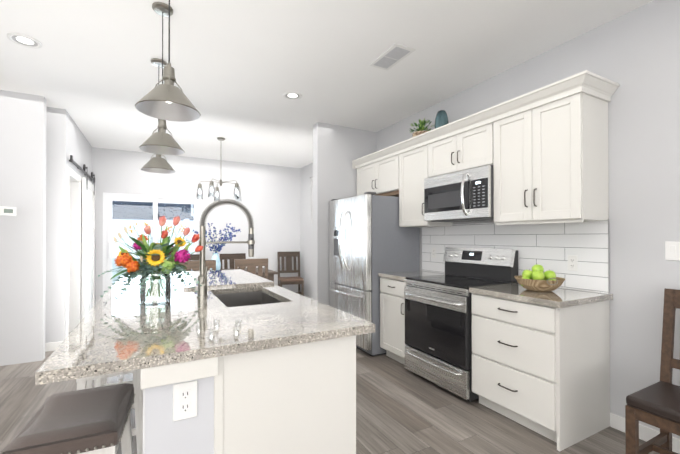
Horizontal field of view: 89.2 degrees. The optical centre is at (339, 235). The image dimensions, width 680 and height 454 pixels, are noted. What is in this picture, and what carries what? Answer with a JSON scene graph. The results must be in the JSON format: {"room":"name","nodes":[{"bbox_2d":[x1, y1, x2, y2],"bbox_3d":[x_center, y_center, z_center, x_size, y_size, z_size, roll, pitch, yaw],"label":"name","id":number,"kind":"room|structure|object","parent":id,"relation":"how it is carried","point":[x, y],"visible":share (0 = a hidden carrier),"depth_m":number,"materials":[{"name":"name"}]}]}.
{"room":"kitchen","nodes":[
{"label":"kitchen","id":0,"kind":"room"},
{"bbox_2d":[0,90,45,365],"bbox_3d":[-3.636,-0.079,3.445,1.060,2.800,0.100,0,0,-28],"label":"wall","id":1,"kind":"structure","parent":0,"point":[23,230],"depth_m":3.56,"materials":[{"name":"paint"}]},
{"bbox_2d":[0,206,15,215],"bbox_3d":[-3.250,-0.239,3.372,0.023,0.086,0.124,0,0,23],"label":"thermostat","id":2,"kind":"object","parent":1,"relation":"attached to","point":[8,211],"visible":1,"depth_m":3.37,"materials":[{"name":"white plastic"}]},
{"bbox_2d":[45,107,67,342],"bbox_3d":[-4.204,-0.091,1.272,4.355,2.800,4.155,0,0,-28],"label":"wall","id":3,"kind":"structure","parent":0,"point":[56,195],"depth_m":3.99,"materials":[{"name":"paint"}]},
{"bbox_2d":[45,341,62,351],"bbox_3d":[-3.309,1.276,3.969,0.248,0.095,0.033,0,0,-28],"label":"baseboard","id":4,"kind":"structure","parent":3,"relation":"attached to","point":[52,346],"depth_m":3.96,"materials":[{"name":"white wood"}]},
{"bbox_2d":[68,113,91,182],"bbox_3d":[-3.744,-0.071,4.896,0.120,2.800,1.800,0,0,-28],"label":"wall","id":5,"kind":"structure","parent":0,"point":[79,148],"depth_m":4.71,"materials":[{"name":"paint"}]},
{"bbox_2d":[66,166,81,336],"bbox_3d":[-3.496,0.252,4.444,0.132,2.150,0.870,0,0,-28],"label":"door frame","id":6,"kind":"structure","parent":5,"relation":"attached to","point":[74,250],"depth_m":4.75,"materials":[{"name":"white wood"}]},
{"bbox_2d":[69,155,94,319],"bbox_3d":[-3.639,0.150,4.901,0.068,2.328,1.790,0,0,-28],"label":"barn door","id":7,"kind":"structure","parent":5,"relation":"in","point":[88,256],"depth_m":5.07,"materials":[{"name":"white wood"}]},
{"bbox_2d":[92,147,300,304],"bbox_3d":[-2.568,-0.062,6.617,3.820,2.800,0.120,0,0,-28],"label":"wall","id":8,"kind":"structure","parent":0,"point":[271,198],"depth_m":6.74,"materials":[{"name":"paint"}]},
{"bbox_2d":[103,192,201,295],"bbox_3d":[-3.322,0.306,6.192,1.550,2.060,0.112,0,0,-28],"label":"window","id":9,"kind":"structure","parent":8,"relation":"attached to","point":[109,199],"depth_m":6.01,"materials":[{"name":"plastic"}]},
{"bbox_2d":[0,0,653,167],"bbox_3d":[-2.079,-1.542,1.100,8.420,0.100,10.320,0,0,-28],"label":"ceiling","id":10,"kind":"structure","parent":0,"point":[241,67],"depth_m":2.88,"materials":[{"name":"paint"}]},
{"bbox_2d":[7,33,41,47],"bbox_3d":[-2.395,-1.477,2.620,0.200,0.011,0.200,0,0,-28],"label":"recessed light","id":11,"kind":"object","parent":10,"relation":"in","point":[24,40],"visible":1,"depth_m":2.62,"materials":[{"name":"white plastic"}]},
{"bbox_2d":[141,58,175,173],"bbox_3d":[-1.545,-1.016,2.938,0.266,0.930,0.266,0,0,-28],"label":"pendant light","id":12,"kind":"object","parent":10,"relation":"hanging from","point":[157,164],"visible":0.79,"depth_m":2.91,"materials":[{"name":"silver metal"}]},
{"bbox_2d":[139,2,184,154],"bbox_3d":[-1.158,-1.019,2.249,0.266,0.930,0.266,0,0,-28],"label":"pendant light","id":13,"kind":"object","parent":10,"relation":"hanging from","point":[161,142],"visible":0.92,"depth_m":2.23,"materials":[{"name":"silver metal"}]},
{"bbox_2d":[135,0,200,121],"bbox_3d":[-0.772,-1.023,1.559,0.266,0.930,0.266,0,0,-28],"label":"pendant light","id":14,"kind":"object","parent":10,"relation":"hanging from","point":[168,100],"visible":1,"depth_m":1.56,"materials":[{"name":"silver metal"}]},
{"bbox_2d":[196,137,241,200],"bbox_3d":[-1.813,-1.006,5.228,0.670,0.924,0.649,0,0,-28],"label":"chandelier","id":15,"kind":"object","parent":10,"relation":"hanging from","point":[237,191],"visible":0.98,"depth_m":5.12,"materials":[{"name":"clear glass"}]},
{"bbox_2d":[283,92,301,99],"bbox_3d":[-0.500,-1.472,3.636,0.200,0.011,0.200,0,0,-28],"label":"recessed light","id":16,"kind":"object","parent":10,"relation":"in","point":[292,95],"visible":1,"depth_m":3.63,"materials":[{"name":"white plastic"}]},
{"bbox_2d":[369,43,415,69],"bbox_3d":[0.425,-1.476,2.862,0.200,0.011,0.380,0,0,-28],"label":"ceiling vent","id":17,"kind":"object","parent":10,"relation":"in","point":[392,56],"visible":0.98,"depth_m":2.83,"materials":[{"name":"white metal"}]},
{"bbox_2d":[0,332,659,453],"bbox_3d":[-2.079,1.359,1.084,8.420,0.100,10.320,0,0,-28],"label":"floor","id":18,"kind":"structure","parent":0,"point":[401,408],"depth_m":2.48,"materials":[{"name":"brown wood"}]},
{"bbox_2d":[0,383,134,453],"bbox_3d":[-1.003,0.985,1.323,0.348,0.655,0.448,0,0,-24],"label":"bar stool","id":19,"kind":"object","parent":18,"relation":"on","point":[96,420],"visible":1,"depth_m":1.25,"materials":[{"name":"brown leather"}]},
{"bbox_2d":[76,369,142,453],"bbox_3d":[-1.373,0.989,2.077,0.363,0.655,0.460,0,0,-28],"label":"bar stool","id":20,"kind":"object","parent":18,"relation":"on","point":[87,382],"depth_m":1.97,"materials":[{"name":"white wood"}]},
{"bbox_2d":[94,374,142,390],"bbox_3d":[-1.752,0.993,2.782,0.348,0.655,0.448,0,0,-28],"label":"bar stool","id":21,"kind":"object","parent":18,"relation":"on","point":[101,382],"depth_m":2.62,"materials":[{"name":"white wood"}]},
{"bbox_2d":[188,254,199,269],"bbox_3d":[-2.524,0.830,5.748,0.460,1.006,0.516,0,0,-28],"label":"dining chair","id":22,"kind":"object","parent":18,"relation":"on","point":[194,256],"visible":0.04,"depth_m":6.00,"materials":[{"name":"brown wood"}]},
{"bbox_2d":[179,260,215,271],"bbox_3d":[-1.948,0.824,4.631,0.460,1.006,0.516,0,0,-28],"label":"dining chair","id":23,"kind":"object","parent":18,"relation":"on","point":[193,265],"visible":0.04,"depth_m":4.42,"materials":[{"name":"brown wood"}]},
{"bbox_2d":[170,268,277,281],"bbox_3d":[-1.893,0.949,5.373,1.620,0.765,0.920,0,0,-28],"label":"dining table","id":24,"kind":"object","parent":18,"relation":"on","point":[271,273],"visible":0.15,"depth_m":5.36,"materials":[{"name":"brown wood"}]},
{"bbox_2d":[193,223,240,270],"bbox_3d":[-1.897,0.183,5.293,0.701,0.764,0.578,0,0,-28],"label":"vase","id":25,"kind":"object","parent":24,"relation":"on","point":[215,256],"visible":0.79,"depth_m":5.29,"materials":[{"name":"blue glass"}]},
{"bbox_2d":[219,253,245,268],"bbox_3d":[-1.855,0.832,6.107,0.460,1.006,0.516,0,0,-28],"label":"dining chair","id":26,"kind":"object","parent":18,"relation":"on","point":[226,257],"visible":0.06,"depth_m":6.28,"materials":[{"name":"brown wood"}]},
{"bbox_2d":[135,275,366,453],"bbox_3d":[-0.880,0.866,2.398,0.797,0.901,2.622,0,0,-28],"label":"kitchen island","id":27,"kind":"object","parent":18,"relation":"on","point":[237,361],"depth_m":1.28,"materials":[{"name":"wood"}]},
{"bbox_2d":[35,279,146,384],"bbox_3d":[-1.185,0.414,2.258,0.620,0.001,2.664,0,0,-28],"label":"island countertop","id":28,"kind":"structure","parent":27,"relation":"on","point":[108,342],"depth_m":1.19,"materials":[{"name":"grey stone"}]},
{"bbox_2d":[98,215,203,305],"bbox_3d":[-1.073,0.129,1.974,0.523,0.498,0.482,0,0,-28],"label":"flower vase","id":29,"kind":"object","parent":28,"relation":"on","point":[154,256],"visible":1,"depth_m":1.91,"materials":[{"name":"clear glass"}]},
{"bbox_2d":[175,269,274,290],"bbox_3d":[-1.084,0.380,3.075,0.650,0.032,1.199,0,0,-28],"label":"island countertop","id":30,"kind":"structure","parent":27,"relation":"on","point":[209,280],"depth_m":2.69,"materials":[{"name":"grey stone"}]},
{"bbox_2d":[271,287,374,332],"bbox_3d":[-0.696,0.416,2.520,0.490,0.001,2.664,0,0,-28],"label":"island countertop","id":31,"kind":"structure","parent":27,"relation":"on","point":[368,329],"depth_m":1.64,"materials":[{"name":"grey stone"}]},
{"bbox_2d":[207,287,294,310],"bbox_3d":[-0.592,0.522,2.193,0.383,0.241,0.698,0,0,-28],"label":"sink","id":32,"kind":"object","parent":31,"relation":"in","point":[229,300],"depth_m":2.46,"materials":[{"name":"silver metal"}]},
{"bbox_2d":[234,258,267,278],"bbox_3d":[-1.331,0.826,4.962,0.460,1.006,0.516,0,0,-28],"label":"dining chair","id":33,"kind":"object","parent":18,"relation":"on","point":[250,264],"visible":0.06,"depth_m":4.77,"materials":[{"name":"brown wood"}]},
{"bbox_2d":[277,251,303,295],"bbox_3d":[-1.000,0.837,6.939,0.460,1.006,0.516,0,0,-16],"label":"dining chair","id":34,"kind":"object","parent":18,"relation":"on","point":[298,280],"visible":0.79,"depth_m":7.10,"materials":[{"name":"brown wood"}]},
{"bbox_2d":[329,192,419,356],"bbox_3d":[0.361,0.427,4.252,0.823,1.797,0.905,0,0,-28],"label":"fridge","id":35,"kind":"object","parent":18,"relation":"on","point":[370,238],"visible":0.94,"depth_m":3.88,"materials":[{"name":"silver metal"}]},
{"bbox_2d":[380,278,406,364],"bbox_3d":[0.809,0.885,3.695,0.616,0.875,0.463,0,0,-28],"label":"base cabinet","id":36,"kind":"object","parent":18,"relation":"on","point":[392,300],"depth_m":3.56,"materials":[{"name":"white wood"}]},
{"bbox_2d":[378,270,445,281],"bbox_3d":[0.801,0.427,3.696,0.631,0.039,0.467,0,0,-28],"label":"countertop","id":37,"kind":"structure","parent":36,"relation":"on","point":[399,276],"depth_m":3.64,"materials":[{"name":"grey stone"}]},
{"bbox_2d":[404,247,517,401],"bbox_3d":[1.046,0.718,3.126,0.698,1.203,0.764,0,0,-28],"label":"range","id":38,"kind":"object","parent":18,"relation":"on","point":[438,329],"visible":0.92,"depth_m":2.98,"materials":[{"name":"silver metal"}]},
{"bbox_2d":[471,294,609,450],"bbox_3d":[1.436,0.879,2.526,0.616,0.875,0.660,0,0,-28],"label":"base cabinet","id":39,"kind":"object","parent":18,"relation":"on","point":[541,363],"depth_m":2.27,"materials":[{"name":"white wood"}]},
{"bbox_2d":[469,283,611,309],"bbox_3d":[1.435,0.421,2.515,0.631,0.039,0.682,0,0,-28],"label":"countertop","id":40,"kind":"structure","parent":39,"relation":"on","point":[560,298],"depth_m":2.34,"materials":[{"name":"grey stone"}]},
{"bbox_2d":[514,265,564,291],"bbox_3d":[1.456,0.303,2.518,0.324,0.194,0.328,0,0,-28],"label":"apple bowl","id":41,"kind":"object","parent":40,"relation":"on","point":[536,278],"visible":1,"depth_m":2.44,"materials":[{"name":"wood"}]},
{"bbox_2d":[625,288,679,453],"bbox_3d":[1.794,0.809,1.689,0.516,1.006,0.460,0,0,-28],"label":"dining chair","id":42,"kind":"object","parent":18,"relation":"on","point":[657,404],"visible":1,"depth_m":1.77,"materials":[{"name":"brown wood"}]},
{"bbox_2d":[313,122,375,305],"bbox_3d":[0.078,-0.072,4.750,0.920,2.800,0.150,0,0,-28],"label":"wall","id":43,"kind":"structure","parent":0,"point":[337,150],"depth_m":4.55,"materials":[{"name":"paint"}]},
{"bbox_2d":[300,0,679,438],"bbox_3d":[1.578,-0.081,3.053,0.120,2.800,10.320,0,0,-28],"label":"wall","id":44,"kind":"structure","parent":0,"point":[634,54],"depth_m":2.28,"materials":[{"name":"paint"}]},
{"bbox_2d":[310,177,312,222],"bbox_3d":[-0.442,-0.647,6.659,0.019,1.048,0.680,0,0,-28],"label":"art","id":45,"kind":"object","parent":44,"relation":"attached to","point":[311,191],"visible":0.17,"depth_m":6.88,"materials":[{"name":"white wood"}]},
{"bbox_2d":[356,154,375,194],"bbox_3d":[0.501,-0.765,4.563,0.346,0.495,0.527,0,0,-28],"label":"upper cabinet","id":46,"kind":"object","parent":44,"relation":"attached to","point":[363,165],"depth_m":4.53,"materials":[{"name":"white wood"}]},
{"bbox_2d":[372,146,395,196],"bbox_3d":[0.691,-0.767,4.210,0.346,0.495,0.527,0,0,-28],"label":"upper cabinet","id":47,"kind":"object","parent":44,"relation":"attached to","point":[384,161],"depth_m":4.13,"materials":[{"name":"white wood"}]},
{"bbox_2d":[396,134,455,229],"bbox_3d":[0.927,-0.557,3.767,0.346,0.920,0.466,0,0,-28],"label":"upper cabinet","id":48,"kind":"object","parent":44,"relation":"attached to","point":[410,178],"depth_m":3.71,"materials":[{"name":"white wood"}]},
{"bbox_2d":[409,118,434,136],"bbox_3d":[0.886,-1.150,3.783,0.277,0.260,0.313,0,0,-28],"label":"potted plant","id":49,"kind":"object","parent":48,"relation":"on","point":[420,129],"visible":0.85,"depth_m":3.73,"materials":[{"name":"green plant"}]},
{"bbox_2d":[424,126,447,177],"bbox_3d":[1.144,-0.799,3.365,0.346,0.440,0.442,0,0,-28],"label":"upper cabinet","id":50,"kind":"object","parent":44,"relation":"attached to","point":[436,141],"depth_m":3.37,"materials":[{"name":"white wood"}]},
{"bbox_2d":[434,110,448,128],"bbox_3d":[1.029,-1.139,3.490,0.140,0.235,0.140,0,0,-28],"label":"vase","id":51,"kind":"object","parent":50,"relation":"on","point":[441,118],"visible":0.73,"depth_m":3.44,"materials":[{"name":"teal ceramic"}]},
{"bbox_2d":[448,110,491,172],"bbox_3d":[1.292,-0.801,3.088,0.346,0.440,0.442,0,0,-28],"label":"upper cabinet","id":52,"kind":"object","parent":44,"relation":"attached to","point":[469,139],"depth_m":3.00,"materials":[{"name":"white wood"}]},
{"bbox_2d":[424,165,493,221],"bbox_3d":[1.165,-0.356,3.196,0.466,0.434,0.756,0,0,-28],"label":"microwave","id":53,"kind":"object","parent":52,"relation":"attached to","point":[467,195],"visible":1,"depth_m":3.04,"materials":[{"name":"silver metal"}]},
{"bbox_2d":[492,98,531,225],"bbox_3d":[1.491,-0.563,2.716,0.346,0.920,0.393,0,0,-28],"label":"upper cabinet","id":54,"kind":"object","parent":44,"relation":"attached to","point":[506,116],"depth_m":2.70,"materials":[{"name":"white wood"}]},
{"bbox_2d":[520,74,611,225],"bbox_3d":[1.617,-0.564,2.482,0.346,0.920,0.393,0,0,-28],"label":"upper cabinet","id":55,"kind":"object","parent":44,"relation":"attached to","point":[564,175],"depth_m":2.35,"materials":[{"name":"white wood"}]},
{"bbox_2d":[568,255,577,270],"bbox_3d":[1.743,0.206,2.584,0.007,0.115,0.070,0,0,-28],"label":"outlet","id":56,"kind":"object","parent":44,"relation":"attached to","point":[572,262],"visible":1,"depth_m":2.58,"materials":[{"name":"white plastic"}]},
{"bbox_2d":[610,413,679,453],"bbox_3d":[2.863,1.258,0.509,0.013,0.095,4.235,0,0,-28],"label":"baseboard","id":57,"kind":"structure","parent":44,"relation":"attached to","point":[646,433],"depth_m":2.21,"materials":[{"name":"white wood"}]},
{"bbox_2d":[665,241,679,260],"bbox_3d":[2.041,0.094,2.052,0.008,0.115,0.162,0,0,-28],"label":"light switch","id":58,"kind":"object","parent":44,"relation":"attached to","point":[672,250],"visible":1,"depth_m":2.09,"materials":[{"name":"white plastic"}]},
{"label":"outside","id":59,"kind":"structure","parent":0,"visible":0},
{"bbox_3d":[-6.748,1.449,12.310,18.000,0.080,13.880,0,0,-28],"label":"ground","id":60,"kind":"structure","parent":59,"visible":0},
{"bbox_2d":[112,219,193,282],"bbox_3d":[-5.125,0.463,9.288,18.000,1.860,0.170,0,0,-28],"label":"fence","id":61,"kind":"object","parent":60,"relation":"on","point":[127,224],"depth_m":9.11,"materials":[{"name":"plastic"}]},
{"bbox_2d":[112,201,193,220],"bbox_3d":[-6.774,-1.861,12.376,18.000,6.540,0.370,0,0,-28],"label":"neighbouring house","id":62,"kind":"structure","parent":60,"relation":"on","point":[165,212],"depth_m":12.21,"materials":[{"name":"blue"}]}
]}

